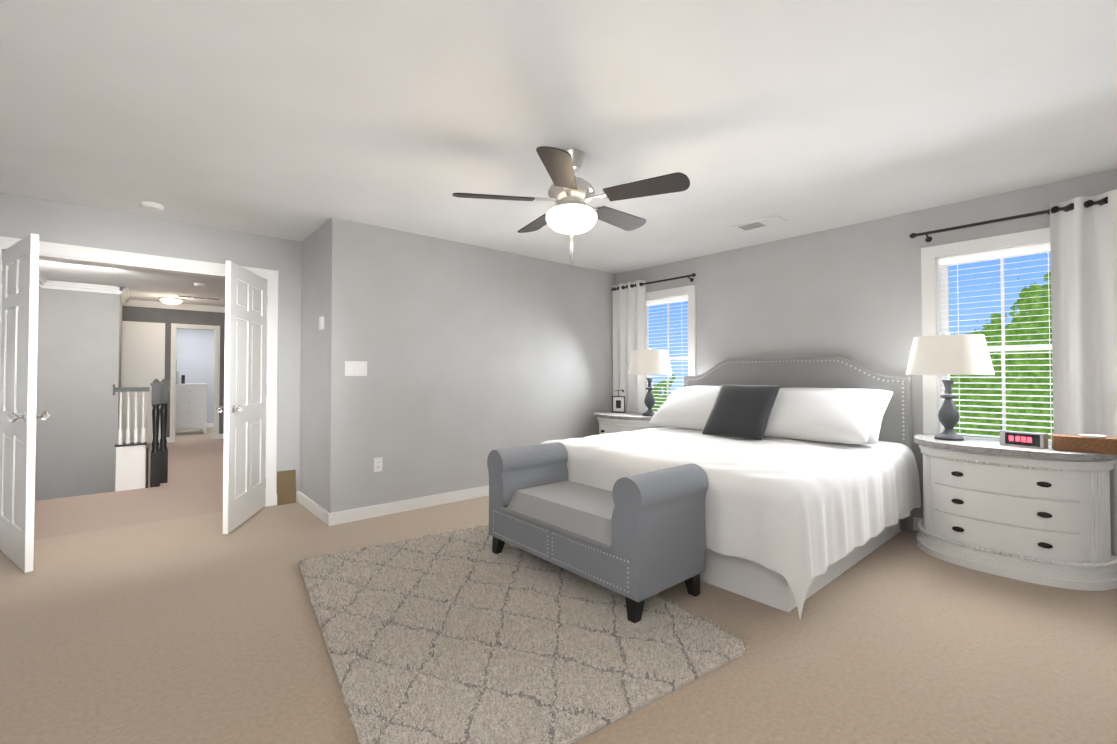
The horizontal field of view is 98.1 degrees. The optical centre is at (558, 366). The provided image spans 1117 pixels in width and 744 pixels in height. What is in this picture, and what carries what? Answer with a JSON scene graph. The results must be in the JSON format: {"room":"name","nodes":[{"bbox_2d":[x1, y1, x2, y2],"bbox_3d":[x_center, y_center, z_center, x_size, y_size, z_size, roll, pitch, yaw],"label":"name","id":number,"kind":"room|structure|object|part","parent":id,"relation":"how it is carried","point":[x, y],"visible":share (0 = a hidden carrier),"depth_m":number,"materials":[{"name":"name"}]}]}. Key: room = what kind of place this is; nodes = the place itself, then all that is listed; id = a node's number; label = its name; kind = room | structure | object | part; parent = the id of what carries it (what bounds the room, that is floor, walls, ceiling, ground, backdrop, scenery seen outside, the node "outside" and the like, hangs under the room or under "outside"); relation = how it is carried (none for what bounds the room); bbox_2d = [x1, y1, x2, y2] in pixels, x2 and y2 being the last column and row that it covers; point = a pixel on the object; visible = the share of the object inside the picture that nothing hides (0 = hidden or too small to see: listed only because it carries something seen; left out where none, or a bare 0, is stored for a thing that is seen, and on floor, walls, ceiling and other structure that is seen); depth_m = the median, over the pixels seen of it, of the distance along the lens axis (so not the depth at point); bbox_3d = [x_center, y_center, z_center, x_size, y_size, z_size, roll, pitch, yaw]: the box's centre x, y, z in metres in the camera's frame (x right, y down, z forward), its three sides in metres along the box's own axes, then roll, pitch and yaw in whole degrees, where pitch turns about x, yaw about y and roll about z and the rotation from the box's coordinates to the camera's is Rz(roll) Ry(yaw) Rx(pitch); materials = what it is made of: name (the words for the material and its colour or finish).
{"room":"bedroom","nodes":[
{"label":"bedroom","id":0,"kind":"room"},
{"bbox_2d":[35,288,38,470],"bbox_3d":[-5.574,1.143,4.768,0.140,4.640,4.220,1,-1,-41],"label":"wall","id":1,"kind":"structure","parent":0,"point":[36,392],"depth_m":6.41,"materials":[{"name":"grey paint"}]},
{"bbox_2d":[35,288,121,500],"bbox_3d":[-7.187,1.184,7.234,0.940,4.640,1.620,1,-1,-41],"label":"wall","id":2,"kind":"structure","parent":0,"point":[79,360],"depth_m":6.67,"materials":[{"name":"grey paint"}]},
{"bbox_2d":[38,272,47,288],"bbox_3d":[-5.496,-1.126,4.887,0.085,0.100,4.200,1,-1,-41],"label":"crown molding","id":3,"kind":"structure","parent":2,"relation":"attached to","point":[43,282],"depth_m":6.33,"materials":[{"name":"white wood"}]},
{"bbox_2d":[48,280,118,293],"bbox_3d":[-6.549,-1.096,6.698,0.690,0.100,0.085,1,-1,-41],"label":"crown molding","id":4,"kind":"structure","parent":2,"relation":"attached to","point":[60,285],"depth_m":6.68,"materials":[{"name":"white wood"}]},
{"bbox_2d":[119,287,129,305],"bbox_3d":[-6.733,-1.082,7.531,0.085,0.100,1.585,1,-1,-41],"label":"crown molding","id":5,"kind":"structure","parent":2,"relation":"attached to","point":[123,291],"depth_m":7.40,"materials":[{"name":"white wood"}]},
{"bbox_2d":[0,193,301,493],"bbox_3d":[-3.336,0.027,3.856,2.300,2.440,0.120,1,-1,-41],"label":"wall","id":6,"kind":"structure","parent":0,"point":[21,217],"depth_m":4.09,"materials":[{"name":"grey paint"}]},
{"bbox_2d":[0,233,50,572],"bbox_3d":[-3.461,0.214,3.133,0.312,2.018,0.776,1,-1,-41],"label":"bedroom door","id":7,"kind":"structure","parent":6,"relation":"in","point":[19,325],"depth_m":3.02,"materials":[{"name":"white wood"}]},
{"bbox_2d":[0,236,278,506],"bbox_3d":[-3.277,0.180,3.899,1.760,2.135,0.164,1,-1,-41],"label":"door frame","id":8,"kind":"structure","parent":6,"relation":"attached to","point":[74,253],"depth_m":4.09,"materials":[{"name":"white wood"}]},
{"bbox_2d":[216,261,267,533],"bbox_3d":[-2.558,0.228,3.954,0.437,2.018,0.727,1,-1,-41],"label":"bedroom door","id":9,"kind":"structure","parent":6,"relation":"in","point":[244,409],"depth_m":3.86,"materials":[{"name":"white wood"}]},
{"bbox_2d":[296,491,327,523],"bbox_3d":[-2.123,1.205,4.181,0.016,0.095,0.950,1,-1,-41],"label":"baseboard","id":10,"kind":"structure","parent":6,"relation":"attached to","point":[309,504],"depth_m":4.17,"materials":[{"name":"white wood"}]},
{"bbox_2d":[122,306,224,443],"bbox_3d":[-6.705,0.107,8.664,1.640,2.440,0.120,1,-1,-41],"label":"wall","id":11,"kind":"structure","parent":0,"point":[167,317],"depth_m":8.52,"materials":[{"name":"paint"}]},
{"bbox_2d":[121,321,219,443],"bbox_3d":[-6.809,0.281,8.560,1.350,2.090,0.136,1,-1,-41],"label":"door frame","id":12,"kind":"structure","parent":11,"relation":"attached to","point":[143,355],"depth_m":8.30,"materials":[{"name":"white wood"}]},
{"bbox_2d":[130,300,223,312],"bbox_3d":[-6.694,-1.065,8.558,1.290,0.100,0.085,1,-1,-41],"label":"crown molding","id":13,"kind":"structure","parent":11,"relation":"attached to","point":[136,303],"depth_m":8.54,"materials":[{"name":"white wood"}]},
{"bbox_2d":[166,423,223,442],"bbox_3d":[-5.582,1.260,7.474,2.560,0.095,8.320,1,-1,-41],"label":"baseboard","id":14,"kind":"structure","parent":11,"relation":"attached to","point":[221,436],"depth_m":8.96,"materials":[{"name":"white wood"}]},
{"bbox_2d":[176,328,213,422],"bbox_3d":[-8.349,0.141,10.680,2.800,2.440,0.120,1,-1,-41],"label":"wall","id":15,"kind":"structure","parent":0,"point":[195,353],"depth_m":10.84,"materials":[{"name":"paint"}]},
{"bbox_2d":[326,485,488,525],"bbox_3d":[-0.554,1.217,4.890,3.316,0.095,0.016,1,-1,-41],"label":"baseboard","id":16,"kind":"structure","parent":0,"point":[326,516],"depth_m":4.19,"materials":[{"name":"white wood"}]},
{"bbox_2d":[299,217,615,512],"bbox_3d":[-0.839,0.053,5.388,3.480,2.440,1.080,1,-1,-41],"label":"wall","id":17,"kind":"structure","parent":0,"point":[473,356],"depth_m":4.44,"materials":[{"name":"grey paint"}]},
{"bbox_2d":[319,316,323,329],"bbox_3d":[-1.963,-0.363,4.015,0.026,0.105,0.070,1,-1,-41],"label":"thermostat","id":18,"kind":"object","parent":17,"relation":"attached to","point":[321,322],"visible":1,"depth_m":3.99,"materials":[{"name":"white plastic"}]},
{"bbox_2d":[345,361,366,375],"bbox_3d":[-1.652,0.014,3.961,0.176,0.120,0.008,1,-1,-41],"label":"switch plate","id":19,"kind":"object","parent":17,"relation":"attached to","point":[355,368],"visible":1,"depth_m":3.96,"materials":[{"name":"white plastic"}]},
{"bbox_2d":[374,457,382,471],"bbox_3d":[-1.513,0.821,4.069,0.072,0.116,0.008,1,-1,-41],"label":"outlet","id":20,"kind":"object","parent":17,"relation":"attached to","point":[378,463],"visible":1,"depth_m":4.07,"materials":[{"name":"white plastic"}]},
{"bbox_2d":[0,427,1116,743],"bbox_3d":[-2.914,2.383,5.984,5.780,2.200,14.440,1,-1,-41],"label":"floor","id":21,"kind":"structure","parent":0,"point":[200,629],"depth_m":2.13,"materials":[{"name":"beige carpet"}]},
{"bbox_2d":[113,379,169,490],"bbox_3d":[-4.429,0.899,5.152,0.458,1.540,0.283,1,-1,-41],"label":"stair rail","id":22,"kind":"object","parent":21,"relation":"on","point":[130,466],"visible":0.96,"depth_m":5.08,"materials":[{"name":"white wood"}]},
{"bbox_2d":[175,361,207,433],"bbox_3d":[-7.469,0.622,9.803,0.580,1.450,0.474,1,-1,-41],"label":"dresser","id":23,"kind":"object","parent":21,"relation":"on","point":[191,408],"visible":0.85,"depth_m":9.65,"materials":[{"name":"white wood"}]},
{"bbox_2d":[277,470,295,504],"bbox_3d":[-2.502,1.107,4.464,0.150,0.300,0.066,1,-1,-41],"label":"board","id":24,"kind":"object","parent":21,"relation":"on","point":[286,487],"visible":1,"depth_m":4.45,"materials":[{"name":"brown wood"}]},
{"bbox_2d":[300,523,748,743],"bbox_3d":[-0.395,1.201,2.558,1.557,0.046,2.188,1,-1,-34],"label":"rug","id":25,"kind":"object","parent":21,"relation":"on","point":[465,636],"visible":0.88,"depth_m":2.09,"materials":[{"name":"beige fabric"}]},
{"bbox_2d":[487,442,708,622],"bbox_3d":[0.160,0.882,2.891,0.567,0.695,1.303,1,-1,-41],"label":"bench","id":26,"kind":"object","parent":25,"relation":"on","point":[637,540],"visible":1,"depth_m":2.53,"materials":[{"name":"grey fabric"}]},
{"bbox_2d":[594,411,666,434],"bbox_3d":[0.765,0.898,5.356,0.530,0.748,0.985,1,-1,-41],"label":"nightstand","id":27,"kind":"object","parent":21,"relation":"on","point":[611,422],"visible":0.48,"depth_m":5.18,"materials":[{"name":"white wood"}]},
{"bbox_2d":[612,390,624,412],"bbox_3d":[0.693,0.394,5.601,0.150,0.266,0.020,0,-1,14],"label":"photo frame","id":28,"kind":"object","parent":27,"relation":"on","point":[618,403],"visible":1,"depth_m":5.60,"materials":[{"name":"wood"}]},
{"bbox_2d":[628,348,671,415],"bbox_3d":[0.976,0.159,5.187,0.470,0.722,0.470,1,-1,-41],"label":"lamp","id":29,"kind":"object","parent":27,"relation":"on","point":[649,362],"visible":0.96,"depth_m":5.03,"materials":[{"name":"white fabric"}]},
{"bbox_2d":[541,356,920,619],"bbox_3d":[1.239,0.575,3.740,2.126,1.340,2.122,1,-1,-41],"label":"bed","id":30,"kind":"object","parent":21,"relation":"on","point":[808,465],"visible":0.9,"depth_m":3.21,"materials":[{"name":"grey fabric"}]},
{"bbox_2d":[702,385,779,439],"bbox_3d":[1.476,0.353,3.937,0.346,0.430,0.546,1,-1,-41],"label":"pillow","id":31,"kind":"object","parent":30,"relation":"on","point":[738,412],"depth_m":3.84,"materials":[{"name":"grey fabric"}]},
{"bbox_3d":[2.009,0.576,4.409,0.086,1.320,1.980,1,-1,-41],"label":"headboard","id":32,"kind":"part","parent":30,"relation":"part of","materials":[{"name":"grey fabric"}]},
{"bbox_2d":[914,434,1116,590],"bbox_3d":[2.784,0.860,3.031,0.530,0.748,0.985,1,-1,-41],"label":"nightstand","id":33,"kind":"object","parent":21,"relation":"on","point":[1039,516],"visible":1,"depth_m":2.82,"materials":[{"name":"white painted wood"},{"name":"grey stone top"},{"name":"dark metal handles"}]},
{"bbox_2d":[906,332,994,440],"bbox_3d":[2.634,0.128,3.277,0.470,0.722,0.470,1,-1,-41],"label":"lamp","id":34,"kind":"object","parent":33,"relation":"on","point":[947,354],"visible":1,"depth_m":3.15,"materials":[{"name":"grey stone"}]},
{"bbox_2d":[1000,430,1047,448],"bbox_3d":[2.831,0.440,2.953,0.072,0.085,0.200,1,-1,-29],"label":"alarm clock","id":35,"kind":"object","parent":33,"relation":"on","point":[1025,439],"visible":1,"depth_m":2.93,"materials":[{"name":"silver metal"}]},
{"bbox_2d":[1051,434,1116,454],"bbox_3d":[2.999,0.432,2.761,0.260,0.094,0.130,-1,-1,41],"label":"box","id":36,"kind":"object","parent":33,"relation":"on","point":[1094,443],"visible":1,"depth_m":2.72,"materials":[{"name":"brown"}]},
{"bbox_2d":[0,0,1116,306],"bbox_3d":[-2.035,-1.223,5.033,5.780,0.100,11.760,1,-1,-41],"label":"ceiling","id":37,"kind":"structure","parent":0,"point":[298,120],"depth_m":2.32,"materials":[{"name":"white paint"}]},
{"bbox_2d":[140,201,163,211],"bbox_3d":[-2.996,-1.179,3.575,0.136,0.035,0.136,1,-1,-41],"label":"smoke detector","id":38,"kind":"object","parent":37,"relation":"attached to","point":[151,206],"visible":1,"depth_m":3.54,"materials":[{"name":"white plastic"}]},
{"bbox_2d":[158,297,183,304],"bbox_3d":[-6.365,-1.074,7.973,0.330,0.099,0.330,1,-1,-41],"label":"light","id":39,"kind":"object","parent":37,"relation":"attached to","point":[170,300],"visible":1,"depth_m":7.88,"materials":[{"name":"white glass"}]},
{"bbox_2d":[175,295,221,299],"bbox_3d":[-5.819,-1.120,7.858,0.600,0.012,0.180,1,-1,-41],"label":"ceiling vent","id":40,"kind":"object","parent":37,"relation":"in","point":[185,296],"visible":1,"depth_m":7.81,"materials":[{"name":"white metal"}]},
{"bbox_2d":[194,283,205,286],"bbox_3d":[-4.939,-1.127,6.682,0.136,0.035,0.136,1,-1,-41],"label":"smoke detector","id":41,"kind":"object","parent":37,"relation":"attached to","point":[200,284],"visible":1,"depth_m":6.64,"materials":[{"name":"white plastic"}]},
{"bbox_2d":[452,146,689,265],"bbox_3d":[0.097,-0.893,2.802,1.244,0.634,1.274,1,-1,-41],"label":"ceiling fan","id":42,"kind":"object","parent":37,"relation":"hanging from","point":[571,213],"visible":1,"depth_m":2.66,"materials":[{"name":"silver metal"}]},
{"bbox_2d":[732,215,787,231],"bbox_3d":[1.664,-1.184,4.020,0.200,0.012,0.380,1,-1,-41],"label":"ceiling vent","id":43,"kind":"object","parent":37,"relation":"in","point":[761,223],"visible":1,"depth_m":3.99,"materials":[{"name":"white metal"}]},
{"bbox_2d":[616,169,1116,518],"bbox_3d":[2.362,0.034,4.248,0.140,2.440,4.840,1,-1,-41],"label":"wall","id":44,"kind":"structure","parent":0,"point":[852,292],"depth_m":4.10,"materials":[{"name":"grey paint"}]},
{"bbox_2d":[611,273,695,290],"bbox_3d":[1.070,-0.944,5.566,0.105,0.072,1.202,1,-1,-41],"label":"rod","id":45,"kind":"object","parent":44,"relation":"attached to","point":[692,275],"visible":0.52,"depth_m":5.32,"materials":[{"name":"black metal"}]},
{"bbox_2d":[613,280,646,412],"bbox_3d":[0.835,0.129,5.769,0.087,2.270,0.502,1,-1,-41],"label":"window curtain","id":46,"kind":"object","parent":45,"relation":"hanging from","point":[629,320],"visible":0.54,"depth_m":5.74,"materials":[{"name":"white light grey-white fabric"}]},
{"bbox_2d":[646,285,695,397],"bbox_3d":[1.218,-0.082,5.541,0.175,1.575,0.920,1,-1,-41],"label":"window","id":47,"kind":"structure","parent":44,"relation":"in","point":[690,291],"depth_m":5.23,"materials":[{"name":"white wood"}]},
{"bbox_3d":[1.262,-0.094,5.579,0.050,1.356,0.686,1,-1,-41],"label":"left window sash","id":48,"kind":"part","parent":47,"relation":"part of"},
{"bbox_2d":[646,295,687,412],"bbox_3d":[1.211,-0.095,5.536,0.063,1.356,0.680,1,-1,-41],"label":"window blind","id":49,"kind":"object","parent":47,"relation":"attached to","point":[668,300],"visible":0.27,"depth_m":5.48,"materials":[{"name":"white plastic"}]},
{"bbox_2d":[912,517,922,530],"bbox_3d":[2.248,1.206,4.242,0.016,0.095,4.670,1,-1,-41],"label":"baseboard","id":50,"kind":"structure","parent":44,"relation":"attached to","point":[915,520],"depth_m":3.69,"materials":[{"name":"white wood"}]},
{"bbox_2d":[921,227,1051,443],"bbox_3d":[3.093,-0.118,3.382,0.175,1.575,0.920,1,-1,-41],"label":"window","id":51,"kind":"structure","parent":44,"relation":"in","point":[931,256],"depth_m":3.61,"materials":[{"name":"white wood"}]},
{"bbox_3d":[3.137,-0.130,3.420,0.050,1.356,0.686,1,-1,-41],"label":"right window sash","id":52,"kind":"part","parent":51,"relation":"part of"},
{"bbox_2d":[939,243,1053,443],"bbox_3d":[3.087,-0.131,3.377,0.063,1.356,0.680,1,-1,-41],"label":"window blind","id":53,"kind":"object","parent":51,"relation":"attached to","point":[1001,253],"visible":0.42,"depth_m":3.36,"materials":[{"name":"white plastic"}]},
{"bbox_2d":[909,200,1100,241],"bbox_3d":[3.185,-0.984,3.132,0.105,0.072,1.512,1,-1,-41],"label":"rod","id":54,"kind":"object","parent":44,"relation":"attached to","point":[927,239],"visible":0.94,"depth_m":3.36,"materials":[{"name":"black metal"}]},
{"bbox_2d":[1047,190,1116,555],"bbox_3d":[3.368,0.080,2.853,0.086,2.270,0.676,1,-1,-41],"label":"window curtain","id":55,"kind":"object","parent":54,"relation":"hanging from","point":[1083,240],"visible":0.75,"depth_m":2.99,"materials":[{"name":"white fabric"}]},
{"label":"outside","id":56,"kind":"structure","parent":0,"visible":0},
{"bbox_2d":[648,253,1053,441],"bbox_3d":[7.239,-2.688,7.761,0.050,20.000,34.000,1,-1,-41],"label":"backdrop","id":57,"kind":"structure","parent":56,"point":[1023,288],"depth_m":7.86,"materials":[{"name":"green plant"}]}
]}

